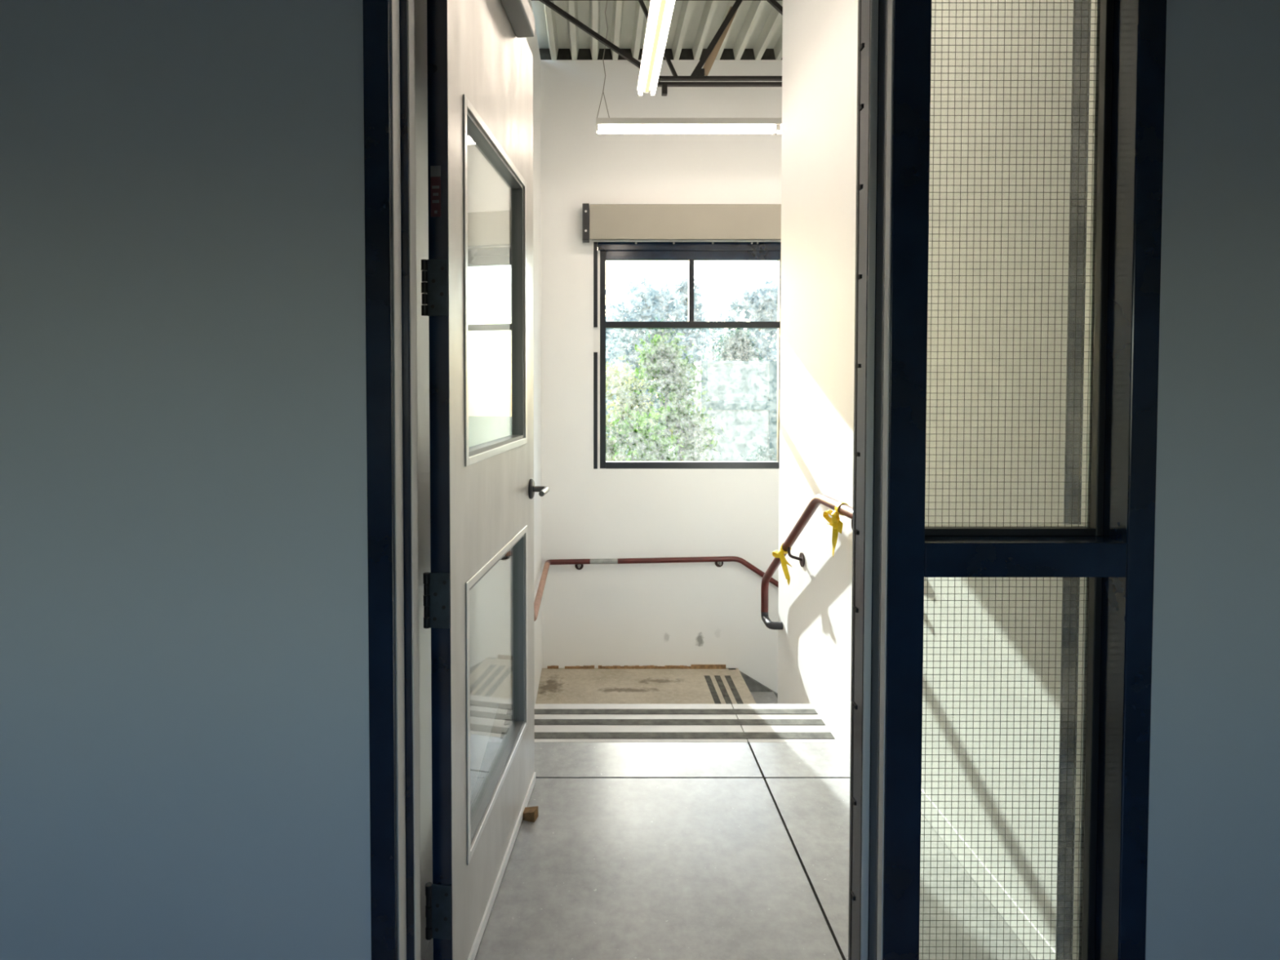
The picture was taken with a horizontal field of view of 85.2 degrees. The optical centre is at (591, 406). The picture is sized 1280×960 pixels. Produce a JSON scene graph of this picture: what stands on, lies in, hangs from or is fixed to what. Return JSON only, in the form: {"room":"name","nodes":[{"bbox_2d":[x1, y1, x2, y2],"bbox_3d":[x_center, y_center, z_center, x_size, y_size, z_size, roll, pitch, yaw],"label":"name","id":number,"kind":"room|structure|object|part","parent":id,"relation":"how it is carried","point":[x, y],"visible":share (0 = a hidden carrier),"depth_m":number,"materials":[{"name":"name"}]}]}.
{"room":"corridor","nodes":[
{"label":"corridor","id":0,"kind":"room"},
{"bbox_2d":[413,0,542,959],"bbox_3d":[-0.480,1.297,3.512,0.150,7.965,4.150,0,2,0],"label":"wall","id":1,"kind":"structure","parent":0,"point":[488,195],"depth_m":2.57,"materials":[{"name":"white paint"}]},
{"bbox_2d":[0,0,1279,959],"bbox_3d":[0.200,-0.757,1.361,4.200,4.212,0.138,0,2,0],"label":"wall","id":2,"kind":"structure","parent":0,"point":[184,755],"depth_m":1.32,"materials":[{"name":"blue paint"}]},
{"bbox_2d":[362,0,1166,959],"bbox_3d":[0.319,0.039,1.392,1.486,2.595,0.180,0,2,0],"label":"door frame","id":3,"kind":"structure","parent":2,"relation":"attached to","point":[894,51],"depth_m":1.32,"materials":[{"name":"black metal"}]},
{"bbox_2d":[421,0,549,959],"bbox_3d":[-0.271,0.062,1.940,0.174,2.507,0.938,0,2,6],"label":"door","id":4,"kind":"structure","parent":3,"relation":"in","point":[480,56],"depth_m":1.61,"materials":[{"name":"metal"}]},
{"bbox_3d":[-0.176,0.277,2.281,0.061,0.021,0.125,0,2,6],"label":"lever","id":5,"kind":"part","parent":4,"relation":"part of","materials":[{"name":"grey metal"}]},
{"bbox_2d":[919,0,1127,959],"bbox_3d":[0.819,0.064,1.392,0.382,2.545,0.180,0,2,0],"label":"window","id":6,"kind":"structure","parent":2,"relation":"in","point":[1082,551],"depth_m":1.38,"materials":[{"name":"black metal"}]},
{"bbox_2d":[531,0,782,59],"bbox_3d":[1.925,-2.791,3.450,4.960,0.210,4.450,0,2,0],"label":"ceiling","id":7,"kind":"structure","parent":0,"point":[757,25],"depth_m":5.09,"materials":[{"name":"metal"}]},
{"bbox_2d":[636,0,675,96],"bbox_3d":[0.318,-2.244,2.820,0.110,0.928,2.440,0,2,0],"label":"strip light","id":8,"kind":"object","parent":7,"relation":"hanging from","point":[660,11],"visible":1,"depth_m":3.46,"materials":[{"name":"white plastic"}]},
{"bbox_2d":[530,0,782,96],"bbox_3d":[1.895,-2.379,4.537,4.590,0.666,0.100,0,2,0],"label":"joist","id":9,"kind":"object","parent":7,"relation":"attached to","point":[708,57],"visible":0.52,"depth_m":4.53,"materials":[{"name":"black metal"}]},
{"bbox_3d":[0.833,-2.396,4.546,0.240,0.451,0.012,0,2,0],"label":"web plate","id":10,"kind":"part","parent":9,"relation":"part of","materials":[{"name":"beige"}]},
{"bbox_2d":[595,0,782,134],"bbox_3d":[1.247,-2.309,4.678,2.440,0.902,0.110,0,2,0],"label":"strip light","id":11,"kind":"object","parent":7,"relation":"hanging from","point":[773,126],"visible":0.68,"depth_m":4.65,"materials":[{"name":"white"}]},
{"bbox_2d":[538,48,782,693],"bbox_3d":[1.873,1.188,5.685,4.855,8.063,0.200,0,2,0],"label":"wall","id":12,"kind":"structure","parent":0,"point":[685,614],"depth_m":5.57,"materials":[{"name":"paint"}]},
{"bbox_2d":[547,664,725,668],"bbox_3d":[0.360,2.097,5.601,1.440,0.030,0.015,0,2,0],"label":"trim","id":13,"kind":"structure","parent":12,"relation":"attached to","point":[692,666],"depth_m":5.60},
{"bbox_2d":[535,667,755,706],"bbox_3d":[0.388,2.221,4.889,1.585,0.182,1.447,0,2,0],"label":"landing","id":14,"kind":"object","parent":12,"relation":"attached to","point":[560,685],"visible":0.36,"depth_m":5.27,"materials":[{"name":"concrete"}]},
{"bbox_2d":[728,668,777,703],"bbox_3d":[2.400,3.090,4.872,2.600,1.915,1.530,0,2,0],"label":"flight","id":15,"kind":"object","parent":14,"relation":"attached to","point":[761,694],"visible":0.05,"depth_m":5.58,"materials":[{"name":"concrete"}]},
{"bbox_2d":[582,203,781,242],"bbox_3d":[0.799,-1.445,5.454,1.746,0.284,0.113,0,2,0],"label":"roller shade","id":16,"kind":"object","parent":12,"relation":"attached to","point":[600,221],"visible":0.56,"depth_m":5.40,"materials":[{"name":"grey"}]},
{"bbox_2d":[423,703,1035,959],"bbox_3d":[0.200,1.473,0.032,4.200,0.202,5.983,0,2,0],"label":"floor","id":17,"kind":"structure","parent":0,"point":[660,831],"depth_m":2.08,"materials":[{"name":"grey concrete"}]},
{"bbox_2d":[522,805,537,822],"bbox_3d":[-0.227,1.298,2.227,0.105,0.034,0.034,1,2,18],"label":"wedge","id":18,"kind":"object","parent":17,"relation":"on","point":[530,814],"visible":0.46,"depth_m":2.20,"materials":[{"name":"brown wood"}]},
{"bbox_2d":[777,0,1073,951],"bbox_3d":[2.685,1.318,2.727,3.230,7.965,2.540,0,2,0],"label":"wall","id":19,"kind":"structure","parent":0,"point":[820,41],"depth_m":2.02,"materials":[{"name":"white paint"}]},
{"bbox_2d":[760,493,853,629],"bbox_3d":[1.024,0.819,3.281,0.090,0.895,1.497,0,2,0],"label":"handrail","id":20,"kind":"object","parent":19,"relation":"attached to","point":[844,509],"visible":0.8,"depth_m":3.47,"materials":[{"name":"red"}]},
{"bbox_2d":[772,542,791,584],"bbox_3d":[0.998,0.803,3.581,0.067,0.208,0.138,-1,2,-30],"label":"ribbon","id":21,"kind":"object","parent":20,"relation":"attached to","point":[780,553],"visible":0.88,"depth_m":3.56,"materials":[{"name":"yellow fabric"}]},
{"bbox_2d":[822,502,848,557],"bbox_3d":[0.984,0.496,2.784,0.084,0.230,0.113,0,2,0],"label":"ribbon","id":22,"kind":"object","parent":20,"relation":"attached to","point":[835,522],"visible":0.92,"depth_m":2.77,"materials":[{"name":"yellow fabric"}]},
{"bbox_2d":[847,699,1055,959],"bbox_3d":[1.068,1.277,2.216,0.004,0.075,1.360,0,2,0],"label":"baseboard","id":23,"kind":"structure","parent":19,"relation":"attached to","point":[936,815],"depth_m":1.91,"materials":[{"name":"white paint"}]},
{"label":"outside","id":24,"kind":"structure","parent":0,"visible":0},
{"bbox_2d":[605,437,697,461],"bbox_3d":[0.000,3.700,63.025,140.000,0.500,114.200,0,2,0],"label":"ground","id":25,"kind":"structure","parent":24,"point":[610,437],"depth_m":52.24,"materials":[{"name":"green plant"}]},
{"bbox_2d":[605,315,632,437],"bbox_3d":[0.916,-3.007,65.677,9.499,13.266,8.073,0,2,0],"label":"tree","id":26,"kind":"object","parent":25,"relation":"on","point":[607,330],"visible":0.06,"depth_m":64.87,"materials":[{"name":"green plant"}]},
{"bbox_2d":[605,356,662,461],"bbox_3d":[0.788,1.650,18.508,2.527,6.040,2.688,-1,2,-41],"label":"tree","id":27,"kind":"object","parent":25,"relation":"on","point":[633,401],"visible":0.41,"depth_m":18.11,"materials":[{"name":"green plant"}]},
{"bbox_2d":[605,403,688,461],"bbox_3d":[0.718,2.406,10.703,1.661,4.955,1.821,0,2,0],"label":"bush","id":28,"kind":"object","parent":25,"relation":"on","point":[645,446],"visible":0.13,"depth_m":10.48,"materials":[{"name":"green plant"}]},
{"bbox_2d":[605,272,706,458],"bbox_3d":[3.340,-2.254,43.809,7.382,12.463,7.312,1,2,26],"label":"tree","id":29,"kind":"object","parent":25,"relation":"on","point":[651,302],"visible":0.37,"depth_m":43.07,"materials":[{"name":"green plant"}]},
{"bbox_2d":[639,315,678,424],"bbox_3d":[2.464,0.893,21.461,2.038,7.390,2.136,0,2,0],"label":"tree","id":30,"kind":"object","parent":25,"relation":"on","point":[658,331],"visible":0.07,"depth_m":21.42,"materials":[{"name":"green plant"}]},
{"bbox_2d":[668,445,675,457],"bbox_3d":[1.380,2.744,12.130,0.120,4.200,0.120,0,2,0],"label":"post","id":31,"kind":"object","parent":25,"relation":"on","point":[673,447],"visible":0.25,"depth_m":12.03,"materials":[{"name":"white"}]},
{"bbox_2d":[622,328,728,461],"bbox_3d":[1.520,1.611,13.753,2.877,6.379,2.539,1,2,32],"label":"tree","id":32,"kind":"object","parent":25,"relation":"on","point":[664,366],"visible":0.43,"depth_m":13.30,"materials":[{"name":"green plant"}]},
{"bbox_2d":[668,271,715,419],"bbox_3d":[7.576,-3.608,56.136,6.736,14.702,5.702,1,2,33],"label":"tree","id":33,"kind":"object","parent":25,"relation":"on","point":[683,300],"visible":0.27,"depth_m":55.15,"materials":[{"name":"green plant"}]},
{"bbox_2d":[678,309,746,412],"bbox_3d":[12.850,-3.398,72.359,11.344,13.815,9.874,1,2,36],"label":"tree","id":34,"kind":"object","parent":25,"relation":"on","point":[718,335],"visible":0.04,"depth_m":71.17,"materials":[{"name":"green plant"}]},
{"bbox_2d":[695,320,764,448],"bbox_3d":[4.489,0.928,21.837,3.285,7.302,2.838,0,2,0],"label":"tree","id":35,"kind":"object","parent":25,"relation":"on","point":[735,348],"visible":0.27,"depth_m":21.69,"materials":[{"name":"green plant"}]},
{"bbox_2d":[693,360,777,461],"bbox_3d":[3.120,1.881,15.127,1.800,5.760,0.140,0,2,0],"label":"building","id":36,"kind":"structure","parent":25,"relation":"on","point":[742,395],"depth_m":15.05,"materials":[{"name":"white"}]},
{"bbox_3d":[2.290,-0.548,15.051,0.140,0.860,0.120,0,2,0],"label":"panel","id":37,"kind":"part","parent":36,"relation":"part of","materials":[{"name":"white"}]},
{"bbox_3d":[2.430,1.881,15.127,0.140,5.760,0.140,0,2,0],"label":"post","id":38,"kind":"part","parent":36,"relation":"part of","materials":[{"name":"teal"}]},
{"bbox_3d":[3.170,0.712,15.090,1.340,1.300,0.030,0,2,0],"label":"panel","id":39,"kind":"part","parent":36,"relation":"part of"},
{"bbox_3d":[3.170,-0.538,15.056,1.340,0.800,0.030,0,2,0],"label":"panel","id":40,"kind":"part","parent":36,"relation":"part of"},
{"bbox_3d":[3.170,-0.968,15.049,1.340,0.060,0.140,0,2,0],"label":"rail","id":41,"kind":"part","parent":36,"relation":"part of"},
{"bbox_3d":[3.170,-0.038,15.075,1.340,0.200,0.140,0,2,0],"label":"rail","id":42,"kind":"part","parent":36,"relation":"part of","materials":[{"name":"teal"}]},
{"bbox_3d":[3.930,1.881,15.127,0.180,5.760,0.140,0,2,0],"label":"post","id":43,"kind":"part","parent":36,"relation":"part of","materials":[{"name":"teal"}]},
{"bbox_2d":[715,271,777,360],"bbox_3d":[11.203,-2.586,46.934,6.534,12.954,6.295,-1,2,-43],"label":"tree","id":44,"kind":"object","parent":25,"relation":"on","point":[766,304],"visible":0.29,"depth_m":45.99,"materials":[{"name":"green plant"}]},
{"bbox_2d":[739,444,776,461],"bbox_3d":[2.995,2.737,11.850,1.212,4.229,1.612,0,2,0],"label":"shrub","id":45,"kind":"object","parent":25,"relation":"on","point":[766,457],"visible":0.02,"depth_m":11.71,"materials":[{"name":"green plant"}]}
]}

